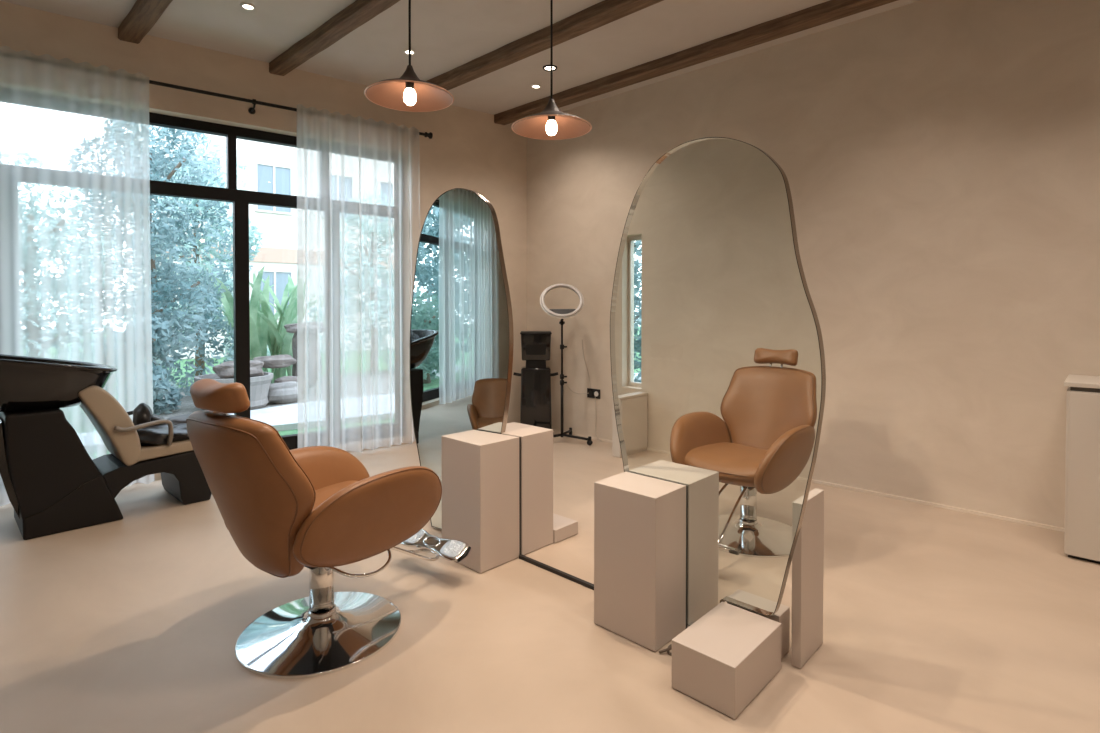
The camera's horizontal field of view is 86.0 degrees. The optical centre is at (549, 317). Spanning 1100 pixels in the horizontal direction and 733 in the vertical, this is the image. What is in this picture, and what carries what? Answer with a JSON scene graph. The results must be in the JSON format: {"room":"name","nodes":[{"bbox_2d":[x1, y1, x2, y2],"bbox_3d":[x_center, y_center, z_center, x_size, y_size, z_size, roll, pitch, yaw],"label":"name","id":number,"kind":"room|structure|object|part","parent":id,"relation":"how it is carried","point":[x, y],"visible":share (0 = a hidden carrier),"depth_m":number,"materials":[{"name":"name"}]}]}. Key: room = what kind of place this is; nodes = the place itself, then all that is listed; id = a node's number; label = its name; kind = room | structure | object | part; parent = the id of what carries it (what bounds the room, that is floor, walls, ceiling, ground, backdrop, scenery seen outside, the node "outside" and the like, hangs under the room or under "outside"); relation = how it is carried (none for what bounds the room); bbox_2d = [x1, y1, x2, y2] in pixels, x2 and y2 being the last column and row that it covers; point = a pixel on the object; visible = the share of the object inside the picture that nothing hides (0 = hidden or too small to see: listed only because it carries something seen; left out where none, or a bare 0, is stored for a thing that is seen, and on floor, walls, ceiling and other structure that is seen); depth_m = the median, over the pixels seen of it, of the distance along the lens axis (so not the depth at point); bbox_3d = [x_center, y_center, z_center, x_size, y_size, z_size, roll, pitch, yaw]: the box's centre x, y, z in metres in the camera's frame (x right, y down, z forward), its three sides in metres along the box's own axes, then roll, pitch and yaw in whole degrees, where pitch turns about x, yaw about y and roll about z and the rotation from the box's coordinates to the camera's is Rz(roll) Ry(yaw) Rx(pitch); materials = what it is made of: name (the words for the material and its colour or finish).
{"room":"salon","nodes":[
{"label":"salon","id":0,"kind":"room"},
{"bbox_2d":[0,1,526,479],"bbox_3d":[-3.981,-0.384,4.083,9.133,3.580,0.250,-1,1,-37],"label":"wall","id":1,"kind":"structure","parent":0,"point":[466,149],"depth_m":5.22,"materials":[{"name":"paint"}]},
{"bbox_2d":[149,112,297,449],"bbox_3d":[-4.155,-0.193,3.995,6.680,2.840,0.094,-1,1,-37],"label":"window","id":2,"kind":"structure","parent":1,"relation":"attached to","point":[241,199],"depth_m":5.06,"materials":[{"name":"black metal"}]},
{"bbox_2d":[149,80,432,138],"bbox_3d":[-4.063,-1.757,3.762,7.175,0.111,0.131,-1,1,-37],"label":"curtain rod","id":3,"kind":"object","parent":1,"relation":"attached to","point":[254,102],"visible":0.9,"depth_m":4.84,"materials":[{"name":"black metal"}]},
{"bbox_2d":[0,46,153,505],"bbox_3d":[-3.735,-0.281,3.944,1.793,3.097,0.134,-1,1,-37],"label":"curtain","id":4,"kind":"object","parent":3,"relation":"hanging from","point":[75,248],"visible":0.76,"depth_m":4.22,"materials":[{"name":"white fabric"}]},
{"bbox_2d":[297,104,419,451],"bbox_3d":[-1.726,-0.309,5.453,1.153,3.087,0.142,-1,1,-38],"label":"curtain","id":5,"kind":"object","parent":3,"relation":"hanging from","point":[358,178],"visible":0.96,"depth_m":5.41,"materials":[{"name":"white fabric"}]},
{"bbox_2d":[0,0,919,114],"bbox_3d":[-1.246,-2.208,1.431,9.425,0.150,9.410,1,1,43],"label":"ceiling","id":6,"kind":"structure","parent":0,"point":[446,35],"depth_m":4.52,"materials":[{"name":"paint"}]},
{"bbox_2d":[118,0,172,43],"bbox_3d":[-0.294,-2.091,1.722,8.043,0.092,0.141,1,1,43],"label":"ceiling beam","id":7,"kind":"structure","parent":6,"relation":"attached to","point":[144,14],"depth_m":4.16,"materials":[{"name":"brown wood"}]},
{"bbox_2d":[240,3,254,10],"bbox_3d":[-2.111,-2.170,4.123,0.094,0.009,0.094,1,1,43],"label":"recessed light","id":8,"kind":"object","parent":6,"relation":"in","point":[247,6],"visible":1,"depth_m":4.12,"materials":[{"name":"white plastic"}]},
{"bbox_2d":[269,0,399,75],"bbox_3d":[0.479,-2.102,2.413,7.872,0.093,0.138,1,1,43],"label":"ceiling beam","id":9,"kind":"structure","parent":6,"relation":"attached to","point":[359,12],"depth_m":4.39,"materials":[{"name":"brown wood"}]},
{"bbox_2d":[364,0,453,111],"bbox_3d":[-0.598,-1.527,2.508,0.372,1.245,0.372,1,1,43],"label":"pendant lamp","id":10,"kind":"object","parent":6,"relation":"hanging from","point":[409,93],"visible":1,"depth_m":2.55,"materials":[{"name":"brown metal"}]},
{"bbox_3d":[-0.598,-1.006,2.516,0.366,0.132,0.366,1,1,43],"label":"lamp shade","id":11,"kind":"part","parent":10,"relation":"part of","materials":[{"name":"brown metal"}]},
{"bbox_3d":[-0.598,-1.599,2.507,0.009,1.062,0.009,0,1,21],"label":"cord","id":12,"kind":"part","parent":10,"relation":"part of","materials":[{"name":"black plastic"}]},
{"bbox_3d":[-0.598,-0.942,2.517,0.054,0.075,0.054,1,1,43],"label":"bulb","id":13,"kind":"part","parent":10,"relation":"part of","materials":[{"name":"white glass"}]},
{"bbox_2d":[406,82,413,88],"bbox_3d":[-0.598,-1.000,2.516,0.036,0.060,0.036,1,1,43],"label":"socket","id":14,"kind":"object","parent":10,"relation":"attached to","point":[409,85],"depth_m":2.50,"materials":[{"name":"black plastic"}]},
{"bbox_2d":[404,49,414,54],"bbox_3d":[-1.156,-2.181,4.854,0.094,0.009,0.094,1,1,43],"label":"recessed light","id":15,"kind":"object","parent":6,"relation":"in","point":[406,51],"visible":0.71,"depth_m":4.85,"materials":[{"name":"white plastic"}]},
{"bbox_2d":[531,84,540,88],"bbox_3d":[-0.133,-2.193,5.608,0.094,0.009,0.094,1,1,43],"label":"recessed light","id":16,"kind":"object","parent":6,"relation":"in","point":[534,86],"visible":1,"depth_m":5.61,"materials":[{"name":"white plastic"}]},
{"bbox_2d":[426,0,663,90],"bbox_3d":[1.366,-2.114,3.206,7.678,0.093,0.160,1,1,43],"label":"ceiling beam","id":17,"kind":"structure","parent":6,"relation":"attached to","point":[602,13],"depth_m":4.50,"materials":[{"name":"brown wood"}]},
{"bbox_2d":[543,65,556,70],"bbox_3d":[0.000,-2.186,5.177,0.130,0.009,0.130,1,1,43],"label":"recessed light","id":18,"kind":"object","parent":6,"relation":"in","point":[546,67],"visible":0.68,"depth_m":5.17,"materials":[{"name":"white plastic"}]},
{"bbox_2d":[511,0,591,139],"bbox_3d":[0.007,-1.506,2.777,0.380,1.295,0.380,1,1,43],"label":"pendant lamp","id":19,"kind":"object","parent":6,"relation":"hanging from","point":[551,123],"visible":1,"depth_m":2.81,"materials":[{"name":"brown metal"}]},
{"bbox_3d":[0.007,-1.579,2.775,0.009,1.109,0.009,0,1,21],"label":"cord","id":20,"kind":"part","parent":19,"relation":"part of","materials":[{"name":"black plastic"}]},
{"bbox_3d":[0.007,-0.896,2.786,0.054,0.075,0.054,1,1,43],"label":"bulb","id":21,"kind":"part","parent":19,"relation":"part of","materials":[{"name":"white glass"}]},
{"bbox_3d":[0.007,-0.961,2.785,0.374,0.135,0.374,1,1,43],"label":"lamp shade","id":22,"kind":"part","parent":19,"relation":"part of","materials":[{"name":"brown metal"}]},
{"bbox_2d":[494,0,897,124],"bbox_3d":[2.159,-2.126,3.914,7.502,0.092,0.154,1,1,43],"label":"ceiling beam","id":23,"kind":"structure","parent":6,"relation":"attached to","point":[831,10],"depth_m":4.71,"materials":[{"name":"brown wood"}]},
{"bbox_2d":[0,431,1099,732],"bbox_3d":[-1.210,1.387,1.453,8.925,0.120,9.010,1,1,43],"label":"floor","id":24,"kind":"structure","parent":0,"point":[936,619],"depth_m":2.44,"materials":[{"name":"beige concrete"}]},
{"bbox_2d":[0,354,211,539],"bbox_3d":[-2.991,0.730,3.862,0.644,1.119,1.558,1,1,43],"label":"chair","id":25,"kind":"object","parent":24,"relation":"on","point":[52,485],"visible":0.79,"depth_m":3.57,"materials":[{"name":"black plastic"}]},
{"bbox_3d":[-3.287,0.884,3.552,0.480,0.574,0.097,1,1,43],"label":"panel","id":26,"kind":"part","parent":25,"relation":"part of","materials":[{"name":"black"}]},
{"bbox_2d":[0,354,117,411],"bbox_3d":[-3.217,0.366,3.618,0.644,0.384,0.900,1,1,43],"label":"basin","id":27,"kind":"object","parent":25,"relation":"in","point":[27,384],"depth_m":3.52,"materials":[{"name":"black ceramic"}]},
{"bbox_3d":[-2.954,0.689,3.900,0.520,0.537,0.321,1,1,43],"label":"backrest","id":28,"kind":"part","parent":25,"relation":"part of","materials":[{"name":"beige leather"}]},
{"bbox_3d":[-2.637,0.766,3.834,0.066,0.180,0.325,1,1,43],"label":"armrest","id":29,"kind":"part","parent":25,"relation":"part of","materials":[{"name":"brown"}]},
{"bbox_3d":[-2.750,1.101,4.122,0.490,0.370,0.682,1,1,43],"label":"seat","id":30,"kind":"part","parent":25,"relation":"part of","materials":[{"name":"black plastic"}]},
{"bbox_2d":[133,403,191,445],"bbox_3d":[-2.636,0.716,4.178,0.502,0.264,0.672,1,1,43],"label":"cape","id":31,"kind":"object","parent":25,"relation":"on","point":[157,434],"visible":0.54,"depth_m":4.00,"materials":[{"name":"black fabric"}]},
{"bbox_3d":[-2.670,0.885,4.203,0.500,0.106,0.624,1,1,43],"label":"seat","id":32,"kind":"part","parent":25,"relation":"part of","materials":[{"name":"beige leather"}]},
{"bbox_2d":[186,379,470,678],"bbox_3d":[-0.893,0.765,2.546,0.702,1.089,1.175,1,1,34],"label":"salon chair","id":33,"kind":"object","parent":24,"relation":"on","point":[319,509],"visible":1,"depth_m":2.23,"materials":[{"name":"brown leather"}]},
{"bbox_3d":[-1.133,0.663,2.195,0.601,0.640,0.297,1,1,34],"label":"backrest","id":34,"kind":"part","parent":33,"relation":"part of","materials":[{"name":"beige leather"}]},
{"bbox_3d":[-1.130,0.785,2.679,0.160,0.358,0.714,1,1,34],"label":"armrest","id":35,"kind":"part","parent":33,"relation":"part of","materials":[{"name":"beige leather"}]},
{"bbox_3d":[-0.800,1.002,2.429,0.318,0.097,0.168,-1,1,-42],"label":"pump lever","id":36,"kind":"part","parent":33,"relation":"part of","materials":[{"name":"silver metal"}]},
{"bbox_3d":[-0.906,0.872,2.529,0.570,0.172,0.653,1,1,34],"label":"seat","id":37,"kind":"part","parent":33,"relation":"part of","materials":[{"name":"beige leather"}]},
{"bbox_3d":[-0.683,0.790,2.372,0.160,0.358,0.714,1,1,34],"label":"armrest","id":38,"kind":"part","parent":33,"relation":"part of","materials":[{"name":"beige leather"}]},
{"bbox_3d":[-0.594,1.145,2.987,0.430,0.060,0.117,1,1,34],"label":"footrest plate","id":39,"kind":"part","parent":33,"relation":"part of","materials":[{"name":"silver metal"}]},
{"bbox_2d":[410,188,513,529],"bbox_3d":[-0.541,0.263,3.480,0.809,2.035,0.038,1,1,35],"label":"mirror","id":40,"kind":"object","parent":24,"relation":"on","point":[462,336],"visible":0.89,"depth_m":3.45,"materials":[{"name":"clear mirror"}]},
{"bbox_2d":[441,430,520,572],"bbox_3d":[-0.373,0.972,3.203,0.330,0.654,0.286,1,1,43],"label":"plinth","id":41,"kind":"object","parent":24,"relation":"on","point":[481,470],"visible":0.88,"depth_m":3.09,"materials":[{"name":"beige paint"}]},
{"bbox_2d":[502,422,552,554],"bbox_3d":[-0.201,0.968,3.385,0.330,0.651,0.293,1,1,43],"label":"plinth","id":42,"kind":"object","parent":24,"relation":"on","point":[536,442],"visible":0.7,"depth_m":3.29,"materials":[{"name":"beige paint"}]},
{"bbox_2d":[513,331,557,434],"bbox_3d":[-0.150,0.695,6.289,0.478,1.088,0.314,0,1,-1],"label":"steamer","id":43,"kind":"object","parent":24,"relation":"on","point":[535,345],"visible":0.85,"depth_m":6.17,"materials":[{"name":"black plastic"}]},
{"bbox_2d":[520,331,551,359],"bbox_3d":[-0.150,0.301,6.283,0.426,0.300,0.426,1,1,43],"label":"hood","id":44,"kind":"object","parent":43,"relation":"attached to","point":[535,345],"depth_m":6.16,"materials":[{"name":"black plastic"}]},
{"bbox_2d":[519,554,593,589],"bbox_3d":[0.091,1.295,2.947,0.696,0.018,0.020,1,1,43],"label":"rail","id":45,"kind":"object","parent":24,"relation":"on","point":[522,557],"visible":0.56,"depth_m":2.99,"materials":[{"name":"black metal"}]},
{"bbox_2d":[553,513,577,542],"bbox_3d":[-0.014,1.253,3.556,0.312,0.074,0.199,1,1,43],"label":"plinth","id":46,"kind":"object","parent":24,"relation":"on","point":[563,527],"visible":0.49,"depth_m":3.47,"materials":[{"name":"beige paint"}]},
{"bbox_2d":[540,283,592,444],"bbox_3d":[0.071,0.456,5.912,0.555,1.601,0.519,0,1,-22],"label":"ring light","id":47,"kind":"object","parent":24,"relation":"on","point":[562,314],"visible":0.97,"depth_m":5.91,"materials":[{"name":"grey metal"}]},
{"bbox_2d":[549,309,575,313],"bbox_3d":[0.124,-0.054,5.830,0.264,0.056,0.046,0,1,-2],"label":"tray","id":48,"kind":"object","parent":47,"relation":"on","point":[551,311],"depth_m":5.83,"materials":[{"name":"plastic"}]},
{"bbox_3d":[0.258,1.193,5.872,0.312,0.046,0.025,0,1,27],"label":"leg","id":49,"kind":"part","parent":47,"relation":"part of","materials":[{"name":"black plastic"}]},
{"bbox_2d":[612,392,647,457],"bbox_3d":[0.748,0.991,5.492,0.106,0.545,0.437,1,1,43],"label":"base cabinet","id":50,"kind":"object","parent":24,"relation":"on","point":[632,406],"visible":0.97,"depth_m":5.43,"materials":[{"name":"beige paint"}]},
{"bbox_3d":[0.782,0.992,5.461,0.013,0.485,0.405,1,1,43],"label":"door","id":51,"kind":"part","parent":50,"relation":"part of","materials":[{"name":"beige paint"}]},
{"bbox_2d":[594,472,687,651],"bbox_3d":[0.383,1.006,2.497,0.310,0.608,0.242,1,1,43],"label":"plinth","id":52,"kind":"object","parent":24,"relation":"on","point":[640,521],"visible":0.97,"depth_m":2.40,"materials":[{"name":"beige paint"}]},
{"bbox_2d":[659,644,671,654],"bbox_3d":[0.503,1.296,2.326,0.163,0.034,0.053,0,1,-23],"label":"power cable","id":53,"kind":"object","parent":24,"relation":"on","point":[669,648],"visible":0.49,"depth_m":2.30,"materials":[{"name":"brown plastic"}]},
{"bbox_2d":[610,137,825,625],"bbox_3d":[0.635,0.282,2.438,0.950,2.030,0.037,1,1,43],"label":"mirror","id":54,"kind":"object","parent":24,"relation":"on","point":[656,164],"visible":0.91,"depth_m":2.31,"materials":[{"name":"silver metal"}]},
{"bbox_2d":[672,602,781,718],"bbox_3d":[0.647,1.227,2.147,0.240,0.171,0.378,1,1,43],"label":"plinth","id":55,"kind":"object","parent":24,"relation":"on","point":[726,657],"visible":1,"depth_m":2.06,"materials":[{"name":"beige paint"}]},
{"bbox_2d":[727,589,789,657],"bbox_3d":[0.831,1.224,2.359,0.215,0.171,0.102,1,1,43],"label":"plinth","id":56,"kind":"object","parent":24,"relation":"on","point":[782,615],"visible":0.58,"depth_m":2.31,"materials":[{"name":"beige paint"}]},
{"bbox_2d":[791,488,823,667],"bbox_3d":[1.004,1.001,2.294,0.036,0.618,0.237,1,1,43],"label":"plinth","id":57,"kind":"object","parent":24,"relation":"on","point":[808,556],"visible":0.97,"depth_m":2.25,"materials":[{"name":"beige paint"}]},
{"bbox_2d":[1064,374,1099,563],"bbox_3d":[3.371,0.828,2.959,1.185,0.952,0.500,1,1,43],"label":"base cabinet","id":58,"kind":"object","parent":24,"relation":"on","point":[1082,470],"visible":1,"depth_m":3.14,"materials":[{"name":"beige paint"}]},
{"bbox_2d":[1064,374,1099,388],"bbox_3d":[3.371,0.364,2.952,1.185,0.024,0.500,1,1,43],"label":"countertop","id":59,"kind":"structure","parent":58,"relation":"on","point":[1084,381],"depth_m":3.19,"materials":[{"name":"beige paint"}]},
{"bbox_2d":[527,0,1099,527],"bbox_3d":[2.410,-0.448,4.337,7.683,3.460,0.200,1,1,43],"label":"wall","id":60,"kind":"structure","parent":0,"point":[939,159],"depth_m":4.27,"materials":[{"name":"paint"}]},
{"bbox_2d":[582,340,589,382],"bbox_3d":[0.378,0.484,6.134,0.010,0.501,0.121,-1,1,-44],"label":"cable","id":61,"kind":"object","parent":60,"relation":"attached to","point":[582,340],"visible":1,"depth_m":6.14,"materials":[{"name":"beige plastic"}]},
{"bbox_2d":[587,388,599,398],"bbox_3d":[0.448,0.785,6.071,0.170,0.096,0.016,1,1,43],"label":"wall socket","id":62,"kind":"object","parent":60,"relation":"attached to","point":[592,393],"visible":1,"depth_m":6.07,"materials":[{"name":"black plastic"}]},
{"bbox_2d":[553,429,1064,531],"bbox_3d":[2.428,1.274,4.201,7.433,0.020,0.012,1,1,43],"label":"baseboard","id":63,"kind":"structure","parent":60,"relation":"attached to","point":[575,434],"depth_m":4.08,"materials":[{"name":"beige paint"}]},
{"label":"outside","id":64,"kind":"structure","parent":0,"visible":0},
{"bbox_2d":[162,326,640,435],"bbox_3d":[-11.969,1.314,11.380,57.000,0.035,80.000,1,1,43],"label":"ground","id":65,"kind":"structure","parent":64,"point":[295,431],"depth_m":13.93,"materials":[{"name":"green plant"}]},
{"bbox_2d":[152,350,178,405],"bbox_3d":[-6.285,-0.264,7.419,2.151,3.481,2.749,1,1,43],"label":"tree","id":66,"kind":"object","parent":65,"relation":"on","point":[158,360],"visible":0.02,"depth_m":8.27,"materials":[{"name":"green plant"}]},
{"bbox_2d":[152,315,183,414],"bbox_3d":[-5.400,0.677,7.782,1.153,1.437,1.033,1,1,43],"label":"shrub","id":67,"kind":"object","parent":65,"relation":"on","point":[161,389],"visible":0.27,"depth_m":7.86,"materials":[{"name":"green plant"}]},
{"bbox_2d":[152,140,270,375],"bbox_3d":[-6.741,-1.051,11.355,2.603,4.701,2.329,0,1,2],"label":"tree","id":68,"kind":"object","parent":65,"relation":"on","point":[213,252],"visible":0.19,"depth_m":11.21,"materials":[{"name":"green plant"}]},
{"bbox_2d":[149,125,296,358],"bbox_3d":[-8.151,-4.889,22.820,12.640,12.000,6.060,-1,1,-40],"label":"building","id":69,"kind":"structure","parent":65,"relation":"on","point":[273,167],"depth_m":18.36,"materials":[{"name":"beige ceramic"}]},
{"bbox_3d":[-10.173,-4.001,17.194,0.980,1.400,0.030,-1,1,-40],"label":"pane","id":70,"kind":"part","parent":69,"relation":"part of","materials":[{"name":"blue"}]},
{"bbox_3d":[-10.173,-0.701,17.245,0.980,1.400,0.030,-1,1,-40],"label":"pane","id":71,"kind":"part","parent":69,"relation":"part of","materials":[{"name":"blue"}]},
{"bbox_3d":[-8.652,-4.021,18.492,0.980,1.400,0.030,-1,1,-40],"label":"pane","id":72,"kind":"part","parent":69,"relation":"part of","materials":[{"name":"blue"}]},
{"bbox_3d":[-8.652,-0.721,18.544,0.980,1.400,0.030,-1,1,-40],"label":"pane","id":73,"kind":"part","parent":69,"relation":"part of","materials":[{"name":"blue"}]},
{"bbox_2d":[158,382,296,418],"bbox_3d":[-3.247,1.282,10.547,4.800,0.055,7.200,1,1,43],"label":"gravel bed","id":74,"kind":"object","parent":65,"relation":"on","point":[187,406],"depth_m":8.42,"materials":[{"name":"grey gravel"}]},
{"bbox_2d":[149,125,255,400],"bbox_3d":[-5.941,-0.981,8.993,2.878,4.636,2.475,1,1,43],"label":"tree","id":75,"kind":"object","parent":74,"relation":"on","point":[163,293],"visible":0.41,"depth_m":8.89,"materials":[{"name":"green plant"}]},
{"bbox_2d":[194,373,233,383],"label":"stone planter","id":76,"kind":"object","parent":74,"relation":"on","point":[214,376],"depth_m":8.27,"materials":[{"name":"grey stone"}]},
{"bbox_2d":[212,360,263,377],"bbox_3d":[-4.463,0.753,8.465,0.564,0.262,0.646,1,1,43],"label":"rock","id":77,"kind":"object","parent":76,"relation":"on","point":[225,369],"visible":0.73,"depth_m":8.29,"materials":[{"name":"stone"}]},
{"bbox_2d":[211,277,233,338],"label":"leaf plant","id":78,"kind":"object","parent":74,"relation":"on","point":[227,301],"depth_m":9.63,"materials":[{"name":"green plant"}]},
{"bbox_2d":[250,372,272,409],"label":"stone planter","id":79,"kind":"object","parent":74,"relation":"on","point":[259,387],"depth_m":8.29,"materials":[{"name":"grey stone"}]},
{"bbox_2d":[249,266,296,383],"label":"leaf plant","id":80,"kind":"object","parent":74,"relation":"on","point":[266,329],"depth_m":10.31,"materials":[{"name":"green plant"}]},
{"bbox_2d":[268,381,296,403],"bbox_3d":[-4.035,1.134,8.849,0.488,0.349,0.507,1,1,43],"label":"rock","id":81,"kind":"object","parent":74,"relation":"on","point":[284,392],"visible":0.7,"depth_m":8.70,"materials":[{"name":"stone"}]},
{"bbox_2d":[274,376,296,382],"bbox_3d":[-4.059,1.095,9.193,0.453,0.351,0.496,1,1,43],"label":"rock","id":82,"kind":"object","parent":74,"relation":"on","point":[284,378],"visible":0.29,"depth_m":9.05,"materials":[{"name":"stone"}]},
{"bbox_2d":[292,333,296,375],"bbox_3d":[-4.070,0.691,9.824,0.440,1.115,0.480,1,1,43],"label":"rock","id":83,"kind":"object","parent":74,"relation":"on","point":[294,339],"visible":0.16,"depth_m":9.60,"materials":[{"name":"stone"}]},
{"bbox_2d":[253,354,296,368],"bbox_3d":[-4.377,0.701,9.341,0.504,0.203,0.690,1,1,43],"label":"rock","id":84,"kind":"object","parent":83,"relation":"on","point":[285,360],"visible":0.84,"depth_m":9.20,"materials":[{"name":"stone"}]},
{"bbox_2d":[284,323,296,332],"bbox_3d":[-4.046,0.175,9.760,0.551,0.200,0.623,1,1,43],"label":"rock","id":85,"kind":"object","parent":83,"relation":"on","point":[290,328],"visible":0.34,"depth_m":9.50,"materials":[{"name":"stone"}]},
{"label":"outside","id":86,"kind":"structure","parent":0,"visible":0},
{"bbox_2d":[230,373,640,430],"bbox_3d":[-4.374,1.323,7.277,18.053,0.075,2.176,-1,1,-35],"label":"path","id":87,"kind":"structure","parent":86,"point":[285,417],"depth_m":7.61,"materials":[{"name":"grey concrete"}]}
]}

